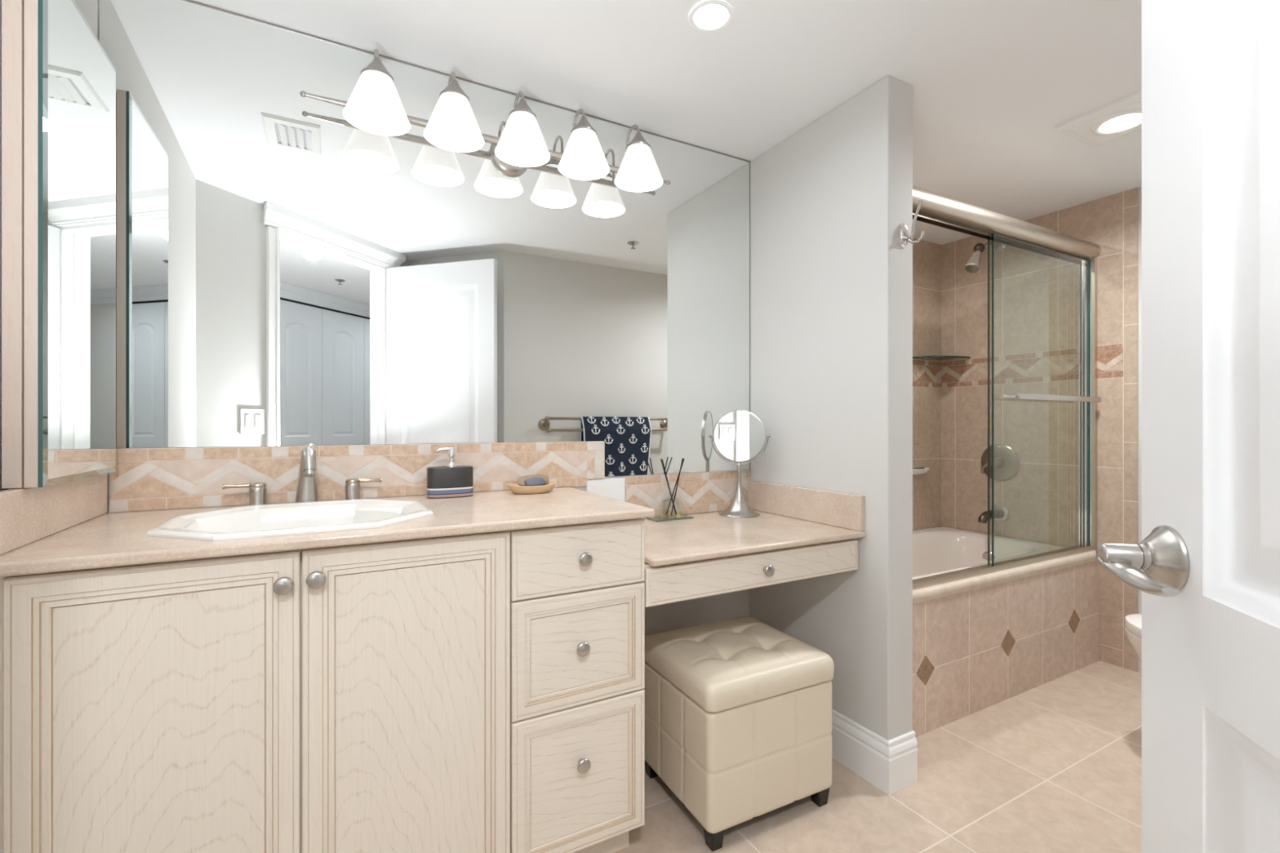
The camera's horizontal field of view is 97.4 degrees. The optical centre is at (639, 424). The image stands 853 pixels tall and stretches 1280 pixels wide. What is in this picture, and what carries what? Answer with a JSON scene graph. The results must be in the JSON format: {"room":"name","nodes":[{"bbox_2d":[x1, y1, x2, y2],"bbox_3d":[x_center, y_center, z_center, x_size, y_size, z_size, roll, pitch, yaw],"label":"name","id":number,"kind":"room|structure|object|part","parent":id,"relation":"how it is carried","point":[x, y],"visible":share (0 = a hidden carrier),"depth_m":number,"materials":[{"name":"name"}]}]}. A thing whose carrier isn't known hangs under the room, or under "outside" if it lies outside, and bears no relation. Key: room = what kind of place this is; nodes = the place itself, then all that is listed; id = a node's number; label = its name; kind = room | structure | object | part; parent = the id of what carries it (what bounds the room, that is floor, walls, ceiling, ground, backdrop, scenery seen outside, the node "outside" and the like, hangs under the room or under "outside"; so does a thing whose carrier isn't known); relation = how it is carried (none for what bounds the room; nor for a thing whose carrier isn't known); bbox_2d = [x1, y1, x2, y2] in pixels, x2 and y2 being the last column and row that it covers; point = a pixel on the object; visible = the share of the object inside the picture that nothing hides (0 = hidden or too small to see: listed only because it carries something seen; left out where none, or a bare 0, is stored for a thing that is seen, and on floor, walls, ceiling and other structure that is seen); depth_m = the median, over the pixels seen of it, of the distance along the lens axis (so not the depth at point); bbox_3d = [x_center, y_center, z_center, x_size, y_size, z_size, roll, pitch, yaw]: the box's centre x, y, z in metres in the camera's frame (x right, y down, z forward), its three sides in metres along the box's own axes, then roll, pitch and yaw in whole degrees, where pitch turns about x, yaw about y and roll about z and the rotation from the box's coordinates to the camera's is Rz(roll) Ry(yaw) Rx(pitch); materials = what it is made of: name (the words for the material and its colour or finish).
{"room":"bathroom","nodes":[
{"label":"bathroom","id":0,"kind":"room"},
{"bbox_2d":[0,0,98,491],"bbox_3d":[-1.024,0.023,0.715,0.125,2.140,1.277,0,0,-27],"label":"wall","id":1,"kind":"structure","parent":0,"point":[89,9],"depth_m":0.94,"materials":[{"name":"paint"}]},
{"bbox_2d":[1,0,115,488],"bbox_3d":[-1.128,-0.351,1.111,0.052,0.917,0.373,0,0,-29],"label":"medicine cabinet","id":2,"kind":"object","parent":1,"relation":"attached to","point":[59,82],"visible":1,"depth_m":1.00,"materials":[{"name":"mirror"}]},
{"bbox_3d":[-1.120,-0.351,1.115,0.018,0.917,0.373,0,0,-29],"label":"door","id":3,"kind":"part","parent":2,"relation":"part of","materials":[{"name":"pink wood"}]},
{"bbox_2d":[38,0,115,487],"bbox_3d":[-1.109,-0.351,1.121,0.008,0.917,0.373,0,0,-29],"label":"mirror glass","id":4,"kind":"object","parent":2,"relation":"attached to","point":[77,77],"depth_m":1.08,"materials":[{"name":"silver"}]},
{"bbox_2d":[106,440,749,635],"bbox_3d":[-0.500,0.023,1.786,2.080,2.140,0.100,0,0,-29],"label":"wall","id":5,"kind":"structure","parent":0,"point":[662,618],"depth_m":2.11,"materials":[{"name":"paint"}]},
{"bbox_2d":[108,440,604,512],"bbox_3d":[-0.682,0.132,1.622,1.274,0.149,0.012,0,0,-29],"label":"tile backsplash","id":6,"kind":"structure","parent":5,"relation":"attached to","point":[144,479],"depth_m":1.52,"materials":[{"name":"tile"}]},
{"bbox_3d":[-0.152,0.121,1.913,0.065,0.128,0.012,0,0,-29],"label":"trim","id":7,"kind":"part","parent":6,"relation":"part of","materials":[{"name":"tile"}]},
{"bbox_2d":[98,0,750,476],"bbox_3d":[-0.410,-0.434,1.773,1.933,1.225,0.008,0,0,-29],"label":"wall mirror","id":8,"kind":"object","parent":5,"relation":"attached to","point":[289,272],"visible":0.93,"depth_m":1.60,"materials":[{"name":"white mirror"}]},
{"bbox_2d":[299,48,670,191],"bbox_3d":[-0.360,-0.889,1.676,1.124,0.216,0.214,0,0,-29],"label":"vanity light","id":9,"kind":"object","parent":8,"relation":"attached to","point":[375,105],"visible":1,"depth_m":1.62,"materials":[{"name":"white glass"}]},
{"bbox_3d":[-0.684,-0.850,1.466,0.159,0.114,0.159,0,0,-29],"label":"lamp shade","id":10,"kind":"part","parent":9,"relation":"part of","materials":[{"name":"white glass"}]},
{"bbox_3d":[-0.704,-0.928,1.502,0.009,0.136,0.091,0,0,-29],"label":"arm","id":11,"kind":"part","parent":9,"relation":"part of","materials":[{"name":"silver metal"}]},
{"bbox_3d":[-0.684,-0.835,1.466,0.052,0.060,0.052,0,0,-29],"label":"bulb","id":12,"kind":"part","parent":9,"relation":"part of","materials":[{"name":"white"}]},
{"bbox_3d":[-0.534,-0.928,1.596,0.009,0.136,0.091,0,0,-29],"label":"arm","id":13,"kind":"part","parent":9,"relation":"part of","materials":[{"name":"silver metal"}]},
{"bbox_3d":[-0.514,-0.850,1.560,0.159,0.114,0.159,0,0,-29],"label":"lamp shade","id":14,"kind":"part","parent":9,"relation":"part of","materials":[{"name":"white glass"}]},
{"bbox_3d":[-0.514,-0.835,1.560,0.052,0.060,0.052,0,0,-29],"label":"bulb","id":15,"kind":"part","parent":9,"relation":"part of","materials":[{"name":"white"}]},
{"bbox_3d":[-0.386,-0.856,1.724,1.124,0.022,0.022,0,0,-29],"label":"rod","id":16,"kind":"part","parent":9,"relation":"part of","materials":[{"name":"silver metal"}]},
{"bbox_3d":[-0.364,-0.928,1.689,0.009,0.136,0.091,0,0,-29],"label":"arm","id":17,"kind":"part","parent":9,"relation":"part of","materials":[{"name":"silver metal"}]},
{"bbox_3d":[-0.344,-0.850,1.653,0.159,0.114,0.159,0,0,-29],"label":"lamp shade","id":18,"kind":"part","parent":9,"relation":"part of","materials":[{"name":"white glass"}]},
{"bbox_3d":[-0.344,-0.835,1.653,0.052,0.060,0.052,0,0,-29],"label":"bulb","id":19,"kind":"part","parent":9,"relation":"part of","materials":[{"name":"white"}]},
{"bbox_3d":[-0.194,-0.928,1.782,0.009,0.136,0.091,0,0,-29],"label":"arm","id":20,"kind":"part","parent":9,"relation":"part of","materials":[{"name":"silver metal"}]},
{"bbox_3d":[-0.174,-0.835,1.746,0.052,0.060,0.052,0,0,-29],"label":"bulb","id":21,"kind":"part","parent":9,"relation":"part of","materials":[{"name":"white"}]},
{"bbox_3d":[-0.174,-0.850,1.746,0.159,0.114,0.159,0,0,-29],"label":"lamp shade","id":22,"kind":"part","parent":9,"relation":"part of","materials":[{"name":"white glass"}]},
{"bbox_3d":[-0.024,-0.928,1.876,0.009,0.136,0.091,0,0,-29],"label":"arm","id":23,"kind":"part","parent":9,"relation":"part of","materials":[{"name":"silver metal"}]},
{"bbox_3d":[-0.004,-0.850,1.840,0.159,0.114,0.159,0,0,-29],"label":"lamp shade","id":24,"kind":"part","parent":9,"relation":"part of","materials":[{"name":"white glass"}]},
{"bbox_3d":[-0.004,-0.835,1.840,0.052,0.060,0.052,0,0,-29],"label":"bulb","id":25,"kind":"part","parent":9,"relation":"part of","materials":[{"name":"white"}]},
{"bbox_2d":[586,478,625,501],"bbox_3d":[-0.117,0.253,1.933,0.146,0.131,0.008,0,0,-29],"label":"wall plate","id":26,"kind":"object","parent":5,"relation":"attached to","point":[614,488],"visible":0.49,"depth_m":1.94,"materials":[{"name":"white plastic"}]},
{"bbox_2d":[624,470,751,517],"bbox_3d":[0.193,0.257,2.102,0.557,0.152,0.012,0,0,-29],"label":"tile backsplash","id":27,"kind":"structure","parent":5,"relation":"attached to","point":[706,491],"depth_m":2.09,"materials":[{"name":"tile"}]},
{"bbox_2d":[191,0,1142,244],"bbox_3d":[0.595,-1.072,-0.358,5.900,0.050,5.600,0,0,-29],"label":"ceiling","id":28,"kind":"structure","parent":0,"point":[992,82],"depth_m":1.63,"materials":[{"name":"paint"}]},
{"bbox_2d":[688,0,733,32],"bbox_3d":[0.182,-1.044,1.440,0.112,0.006,0.112,0,0,-29],"label":"recessed light","id":29,"kind":"object","parent":28,"relation":"in","point":[708,15],"visible":1,"depth_m":1.44,"materials":[{"name":"white"}]},
{"bbox_2d":[1055,89,1142,148],"bbox_3d":[1.646,-1.033,1.908,0.278,0.027,0.293,0,0,-29],"label":"recessed light","id":30,"kind":"object","parent":28,"relation":"in","point":[1121,118],"visible":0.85,"depth_m":1.92,"materials":[{"name":"white"}]},
{"bbox_2d":[660,492,683,518],"bbox_3d":[0.114,0.284,2.005,0.068,0.085,0.068,0,0,-29],"label":"bottle","id":31,"kind":"object","parent":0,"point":[679,513],"depth_m":2.01,"materials":[{"name":"clear glass"}]},
{"bbox_2d":[749,75,912,740],"bbox_3d":[0.550,0.023,2.154,0.115,2.140,1.012,0,0,-29],"label":"wall","id":32,"kind":"structure","parent":0,"point":[831,275],"depth_m":1.81,"materials":[{"name":"paint"}]},
{"bbox_2d":[642,537,857,607],"bbox_3d":[0.268,0.403,1.736,0.777,0.100,0.413,0,0,-29],"label":"drawer","id":33,"kind":"object","parent":32,"relation":"attached to","point":[677,582],"visible":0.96,"depth_m":1.54,"materials":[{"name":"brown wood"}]},
{"bbox_2d":[644,510,865,566],"bbox_3d":[0.238,0.342,1.807,0.763,0.018,0.548,0,0,-29],"label":"countertop","id":34,"kind":"structure","parent":33,"relation":"on","point":[708,535],"depth_m":1.70,"materials":[{"name":"stone"}]},
{"bbox_2d":[645,514,693,522],"bbox_3d":[0.105,0.330,1.993,0.158,0.006,0.085,0,0,-29],"label":"glass tray","id":35,"kind":"object","parent":34,"relation":"on","point":[685,517],"visible":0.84,"depth_m":1.98,"materials":[{"name":"grey"}]},
{"bbox_2d":[660,457,684,518],"bbox_3d":[0.116,0.224,2.006,0.103,0.206,0.068,0,0,-29],"label":"reed diffuser","id":36,"kind":"object","parent":35,"relation":"on","point":[679,513],"visible":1,"depth_m":2.01,"materials":[{"name":"clear glass"}]},
{"bbox_2d":[708,409,770,517],"bbox_3d":[0.367,0.139,2.083,0.170,0.388,0.164,0,0,-29],"label":"makeup mirror","id":37,"kind":"object","parent":34,"relation":"on","point":[739,436],"visible":1,"depth_m":2.07,"materials":[{"name":"silver metal"}]},
{"bbox_3d":[0.367,0.174,2.083,0.016,0.069,0.016,0,0,-29],"label":"stem","id":38,"kind":"part","parent":37,"relation":"part of","materials":[{"name":"silver metal"}]},
{"bbox_3d":[0.367,0.042,2.083,0.195,0.195,0.016,0,0,15],"label":"frame","id":39,"kind":"part","parent":37,"relation":"part of","materials":[{"name":"silver metal"}]},
{"bbox_2d":[714,410,764,461],"bbox_3d":[0.366,0.042,2.078,0.185,0.185,0.003,0,0,15],"label":"mirror glass","id":40,"kind":"object","parent":37,"relation":"attached to","point":[739,435],"depth_m":2.08,"materials":[{"name":"white"}]},
{"bbox_2d":[747,480,864,531],"bbox_3d":[0.564,0.277,1.989,0.018,0.112,0.541,0,0,-29],"label":"side splash","id":41,"kind":"object","parent":34,"relation":"on","point":[839,509],"visible":0.86,"depth_m":1.93,"materials":[{"name":"stone"}]},
{"bbox_3d":[0.356,0.405,1.563,0.033,0.033,0.025,0,0,-29],"label":"knob","id":42,"kind":"part","parent":33,"relation":"part of","materials":[{"name":"silver metal"}]},
{"bbox_2d":[831,708,917,795],"bbox_3d":[0.636,1.019,1.979,0.131,0.148,0.654,0,0,-29],"label":"baseboard","id":43,"kind":"structure","parent":32,"relation":"attached to","point":[891,766],"depth_m":1.72,"materials":[{"name":"white wood"}]},
{"bbox_2d":[897,200,924,248],"bbox_3d":[0.818,-0.600,1.683,0.048,0.125,0.072,0,0,-29],"label":"robe hook","id":44,"kind":"object","parent":32,"relation":"attached to","point":[904,237],"visible":1,"depth_m":1.70,"materials":[{"name":"silver metal"}]},
{"bbox_3d":[0.804,-0.575,1.710,0.048,0.074,0.011,0,0,-29],"label":"plate","id":45,"kind":"part","parent":44,"relation":"part of","materials":[{"name":"silver metal"}]},
{"bbox_2d":[912,237,942,530],"bbox_3d":[1.080,0.023,2.912,1.545,2.140,0.008,0,0,-29],"label":"tile","id":46,"kind":"structure","parent":32,"relation":"attached to","point":[926,255],"depth_m":3.22,"materials":[{"name":"beige tile"}]},
{"bbox_2d":[912,467,929,475],"bbox_3d":[1.573,0.264,3.142,0.160,0.038,0.062,0,0,-29],"label":"soap holder","id":47,"kind":"object","parent":46,"relation":"attached to","point":[917,471],"visible":0.82,"depth_m":3.12,"materials":[{"name":"white ceramic"}]},
{"bbox_2d":[613,660,1142,852],"bbox_3d":[0.595,1.118,-0.358,5.900,0.050,5.600,0,0,-29],"label":"floor","id":48,"kind":"structure","parent":0,"point":[1055,766],"depth_m":1.64,"materials":[{"name":"tile"}]},
{"bbox_2d":[0,518,644,852],"bbox_3d":[-0.604,0.660,1.339,1.132,0.865,0.555,0,0,-29],"label":"vanity cabinet","id":49,"kind":"object","parent":48,"relation":"on","point":[477,692],"visible":0.95,"depth_m":1.07,"materials":[{"name":"beige wood"}]},
{"bbox_3d":[-0.802,0.612,0.953,0.387,0.756,0.020,0,0,-29],"label":"door","id":50,"kind":"part","parent":49,"relation":"part of","materials":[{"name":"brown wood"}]},
{"bbox_3d":[-0.643,0.290,1.015,0.033,0.033,0.025,0,0,-29],"label":"knob","id":51,"kind":"part","parent":49,"relation":"part of","materials":[{"name":"silver metal"}]},
{"bbox_3d":[-0.598,0.286,1.040,0.033,0.033,0.025,0,0,-29],"label":"knob","id":52,"kind":"part","parent":49,"relation":"part of","materials":[{"name":"silver metal"}]},
{"bbox_2d":[0,487,654,577],"bbox_3d":[-0.608,0.216,1.337,1.168,0.021,0.558,0,0,-29],"label":"countertop","id":53,"kind":"structure","parent":49,"relation":"on","point":[116,539],"depth_m":1.11,"materials":[{"name":"stone"}]},
{"bbox_2d":[0,473,107,555],"bbox_3d":[-1.113,0.157,1.061,0.020,0.098,0.552,0,0,-29],"label":"side splash","id":54,"kind":"object","parent":53,"relation":"on","point":[27,515],"visible":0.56,"depth_m":1.02,"materials":[{"name":"stone"}]},
{"bbox_2d":[146,498,433,541],"bbox_3d":[-0.740,0.280,1.248,0.505,0.167,0.430,0,0,-29],"label":"sink","id":55,"kind":"object","parent":53,"relation":"in","point":[255,521],"visible":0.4,"depth_m":1.32,"materials":[{"name":"white ceramic"}]},
{"bbox_2d":[222,446,382,505],"bbox_3d":[-0.849,0.130,1.431,0.354,0.151,0.127,0,0,-29],"label":"faucet","id":56,"kind":"object","parent":53,"relation":"on","point":[307,485],"visible":0.82,"depth_m":1.44,"materials":[{"name":"silver metal"}]},
{"bbox_3d":[-0.981,0.152,1.397,0.090,0.013,0.037,0,0,-29],"label":"lever","id":57,"kind":"part","parent":56,"relation":"part of","materials":[{"name":"silver metal"}]},
{"bbox_3d":[-0.958,0.181,1.410,0.045,0.049,0.045,0,0,-29],"label":"handle","id":58,"kind":"part","parent":56,"relation":"part of","materials":[{"name":"silver metal"}]},
{"bbox_3d":[-0.850,0.130,1.433,0.059,0.151,0.124,0,0,-29],"label":"spout","id":59,"kind":"part","parent":56,"relation":"part of","materials":[{"name":"silver metal"}]},
{"bbox_3d":[-0.772,0.181,1.512,0.045,0.049,0.045,0,0,-29],"label":"handle","id":60,"kind":"part","parent":56,"relation":"part of","materials":[{"name":"silver metal"}]},
{"bbox_3d":[-0.749,0.152,1.525,0.090,0.013,0.037,0,0,-29],"label":"lever","id":61,"kind":"part","parent":56,"relation":"part of","materials":[{"name":"silver metal"}]},
{"bbox_2d":[426,447,473,498],"bbox_3d":[-0.543,0.135,1.609,0.126,0.140,0.060,0,0,-29],"label":"soap dispenser","id":62,"kind":"object","parent":53,"relation":"on","point":[451,481],"visible":1,"depth_m":1.58,"materials":[{"name":"black"}]},
{"bbox_2d":[506,481,556,493],"bbox_3d":[-0.326,0.191,1.701,0.153,0.028,0.094,0,0,-29],"label":"soap dish","id":63,"kind":"object","parent":53,"relation":"on","point":[514,488],"visible":0.91,"depth_m":1.66,"materials":[{"name":"brown wood"}]},
{"bbox_2d":[516,474,549,486],"bbox_3d":[-0.326,0.172,1.717,0.100,0.035,0.034,0,0,-36],"label":"soap bar","id":64,"kind":"object","parent":63,"relation":"in","point":[520,480],"visible":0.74,"depth_m":1.71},
{"bbox_2d":[524,477,546,486],"bbox_3d":[-0.314,0.173,1.685,0.068,0.027,0.030,0,0,-43],"label":"soap bar","id":65,"kind":"object","parent":63,"relation":"in","point":[532,482],"visible":0.99,"depth_m":1.68,"materials":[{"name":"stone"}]},
{"bbox_3d":[-0.458,0.612,1.142,0.390,0.756,0.020,0,0,-29],"label":"door","id":66,"kind":"part","parent":49,"relation":"part of","materials":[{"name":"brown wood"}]},
{"bbox_3d":[-0.138,0.823,1.318,0.333,0.334,0.020,0,0,-29],"label":"drawer","id":67,"kind":"part","parent":49,"relation":"part of","materials":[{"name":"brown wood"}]},
{"bbox_3d":[-0.138,0.522,1.318,0.333,0.261,0.020,0,0,-29],"label":"drawer","id":68,"kind":"part","parent":49,"relation":"part of","materials":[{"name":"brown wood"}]},
{"bbox_3d":[-0.138,0.311,1.318,0.333,0.153,0.020,0,0,-29],"label":"drawer","id":69,"kind":"part","parent":49,"relation":"part of","materials":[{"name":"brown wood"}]},
{"bbox_3d":[-0.133,0.515,1.295,0.033,0.033,0.025,0,0,-29],"label":"knob","id":70,"kind":"part","parent":49,"relation":"part of","materials":[{"name":"silver metal"}]},
{"bbox_3d":[-0.131,0.783,1.296,0.033,0.033,0.025,0,0,-29],"label":"knob","id":71,"kind":"part","parent":49,"relation":"part of","materials":[{"name":"silver metal"}]},
{"bbox_3d":[-0.127,0.310,1.298,0.033,0.033,0.025,0,0,-29],"label":"knob","id":72,"kind":"part","parent":49,"relation":"part of","materials":[{"name":"silver metal"}]},
{"bbox_2d":[643,616,834,851],"bbox_3d":[0.279,0.869,1.692,0.452,0.449,0.415,0,0,-29],"label":"ottoman","id":73,"kind":"object","parent":48,"relation":"on","point":[738,711],"visible":0.99,"depth_m":1.54,"materials":[{"name":"leather"}]},
{"bbox_3d":[0.039,1.067,1.757,0.043,0.052,0.043,0,0,-29],"label":"leg","id":74,"kind":"part","parent":73,"relation":"part of","materials":[{"name":"black wood"}]},
{"bbox_3d":[0.192,1.067,1.460,0.043,0.052,0.043,0,0,-29],"label":"leg","id":75,"kind":"part","parent":73,"relation":"part of","materials":[{"name":"black wood"}]},
{"bbox_3d":[0.279,0.688,1.692,0.451,0.088,0.414,0,0,-29],"label":"lid","id":76,"kind":"part","parent":73,"relation":"part of","materials":[{"name":"leather"}]},
{"bbox_3d":[0.519,1.067,1.627,0.043,0.052,0.043,0,0,-29],"label":"leg","id":77,"kind":"part","parent":73,"relation":"part of","materials":[{"name":"black wood"}]},
{"bbox_2d":[912,527,1066,579],"bbox_3d":[1.247,0.832,2.608,1.541,0.482,0.682,0,0,-29],"label":"bathtub","id":78,"kind":"object","parent":48,"relation":"on","point":[935,550],"visible":0.22,"depth_m":3.02,"materials":[{"name":"white ceramic"}]},
{"bbox_3d":[1.822,0.698,2.938,0.012,0.070,0.070,0,0,-29],"label":"overflow plate","id":79,"kind":"part","parent":78,"relation":"part of","materials":[{"name":"silver metal"}]},
{"bbox_2d":[1124,613,1142,662],"bbox_3d":[1.898,0.708,1.645,0.470,0.770,0.767,0,0,-29],"label":"toilet","id":80,"kind":"object","parent":48,"relation":"on","point":[1133,622],"visible":0.1,"depth_m":1.89,"materials":[{"name":"white ceramic"}]},
{"bbox_3d":[1.835,0.680,1.760,0.368,0.035,0.504,0,0,-29],"label":"seat lid","id":81,"kind":"part","parent":80,"relation":"part of","materials":[{"name":"white ceramic"}]},
{"bbox_3d":[1.834,0.896,1.762,0.364,0.394,0.497,0,0,-29],"label":"bowl","id":82,"kind":"part","parent":80,"relation":"part of","materials":[{"name":"white ceramic"}]},
{"bbox_2d":[912,560,1099,737],"bbox_3d":[1.432,0.859,2.270,1.545,0.469,0.086,0,0,-29],"label":"tiled tub surround","id":83,"kind":"structure","parent":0,"point":[975,651],"depth_m":2.21,"materials":[{"name":"tile"}]},
{"bbox_2d":[912,550,1097,604],"bbox_3d":[1.434,0.603,2.267,1.545,0.040,0.095,0,0,-29],"label":"trim","id":84,"kind":"structure","parent":83,"relation":"on","point":[934,592],"depth_m":2.20,"materials":[{"name":"tile"}]},
{"bbox_2d":[912,186,1101,590],"bbox_3d":[1.439,-0.129,2.257,1.543,1.424,0.102,0,0,-29],"label":"shower door","id":85,"kind":"structure","parent":84,"relation":"on","point":[938,210],"depth_m":2.46,"materials":[{"name":"silver metal"}]},
{"bbox_3d":[1.478,-0.113,2.249,0.086,0.018,0.024,0,0,-14],"label":"rail","id":86,"kind":"part","parent":85,"relation":"part of","materials":[{"name":"silver metal"}]},
{"bbox_3d":[1.742,-0.097,2.461,0.750,1.336,0.007,0,0,-29],"label":"glass panel","id":87,"kind":"part","parent":85,"relation":"part of","materials":[{"name":"teal"}]},
{"bbox_3d":[1.750,-0.097,2.438,0.771,1.336,0.007,0,0,-29],"label":"glass panel","id":88,"kind":"part","parent":85,"relation":"part of","materials":[{"name":"teal"}]},
{"bbox_2d":[1137,186,1142,672],"bbox_3d":[2.241,0.023,2.535,0.112,2.140,2.010,0,0,-29],"label":"wall","id":89,"kind":"structure","parent":0,"point":[1140,189],"depth_m":2.48,"materials":[{"name":"paint"}]},
{"bbox_2d":[942,187,1137,671],"bbox_3d":[1.981,0.023,2.884,0.008,2.140,0.908,0,0,-29],"label":"wall tile","id":90,"kind":"structure","parent":89,"relation":"attached to","point":[1036,296],"depth_m":2.81,"materials":[{"name":"beige tile"}]},
{"bbox_2d":[964,240,1006,273],"bbox_3d":[1.791,-0.880,2.921,0.289,0.206,0.074,0,0,-29],"label":"shower","id":91,"kind":"object","parent":90,"relation":"attached to","point":[972,265],"visible":0.96,"depth_m":2.87,"materials":[{"name":"silver metal"}]},
{"bbox_3d":[1.835,-0.936,2.945,0.170,0.050,0.019,0,0,-29],"label":"arm","id":92,"kind":"part","parent":91,"relation":"part of","materials":[{"name":"silver metal"}]},
{"bbox_2d":[977,505,1009,524],"bbox_3d":[1.835,0.473,2.946,0.188,0.088,0.088,0,0,-29],"label":"tub spout","id":93,"kind":"object","parent":90,"relation":"attached to","point":[1001,513],"visible":0.86,"depth_m":2.95,"materials":[{"name":"silver metal"}]},
{"bbox_2d":[980,444,1019,481],"bbox_3d":[1.886,0.202,2.978,0.068,0.198,0.198,0,0,-29],"label":"shower valve","id":94,"kind":"object","parent":90,"relation":"attached to","point":[1006,460],"visible":0.94,"depth_m":2.96,"materials":[{"name":"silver metal"}]},
{"bbox_3d":[1.851,0.227,2.996,0.020,0.069,0.069,0,0,-39],"label":"lever","id":95,"kind":"part","parent":94,"relation":"part of","materials":[{"name":"silver metal"}]},
{"bbox_3d":[1.060,0.023,2.958,1.553,2.140,0.092,0,0,-29],"label":"wall","id":96,"kind":"structure","parent":0,"visible":0},
{"bbox_2d":[912,343,1123,387],"bbox_3d":[1.290,-0.289,2.538,1.553,0.151,0.866,0,0,-29],"label":"trim","id":97,"kind":"structure","parent":96,"relation":"attached to","point":[1063,364],"depth_m":2.92,"materials":[{"name":"beige tile"}]},
{"bbox_2d":[912,355,970,361],"bbox_3d":[1.680,-0.373,3.139,0.274,0.009,0.165,0,0,-29],"label":"glass shelf","id":98,"kind":"object","parent":97,"relation":"on","point":[941,358],"visible":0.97,"depth_m":3.11,"materials":[{"name":"teal"}]},
{"bbox_3d":[0.006,0.073,-0.032,0.700,2.040,0.648,0,0,-29],"label":"trim","id":99,"kind":"structure","parent":0,"visible":0},
{"bbox_2d":[1095,0,1279,852],"bbox_3d":[0.464,0.067,0.293,0.165,2.028,0.736,0,0,21],"label":"door","id":100,"kind":"structure","parent":99,"relation":"attached to","point":[1207,555],"depth_m":0.53,"materials":[{"name":"white wood"}]},
{"bbox_3d":[0.503,0.146,0.561,0.036,0.036,0.120,0,0,17],"label":"lever","id":101,"kind":"part","parent":100,"relation":"part of","materials":[{"name":"silver metal"}]},
{"bbox_3d":[0.546,0.141,0.597,0.026,0.069,0.069,0,0,17],"label":"handle","id":102,"kind":"part","parent":100,"relation":"part of","materials":[{"name":"silver metal"}]}
]}

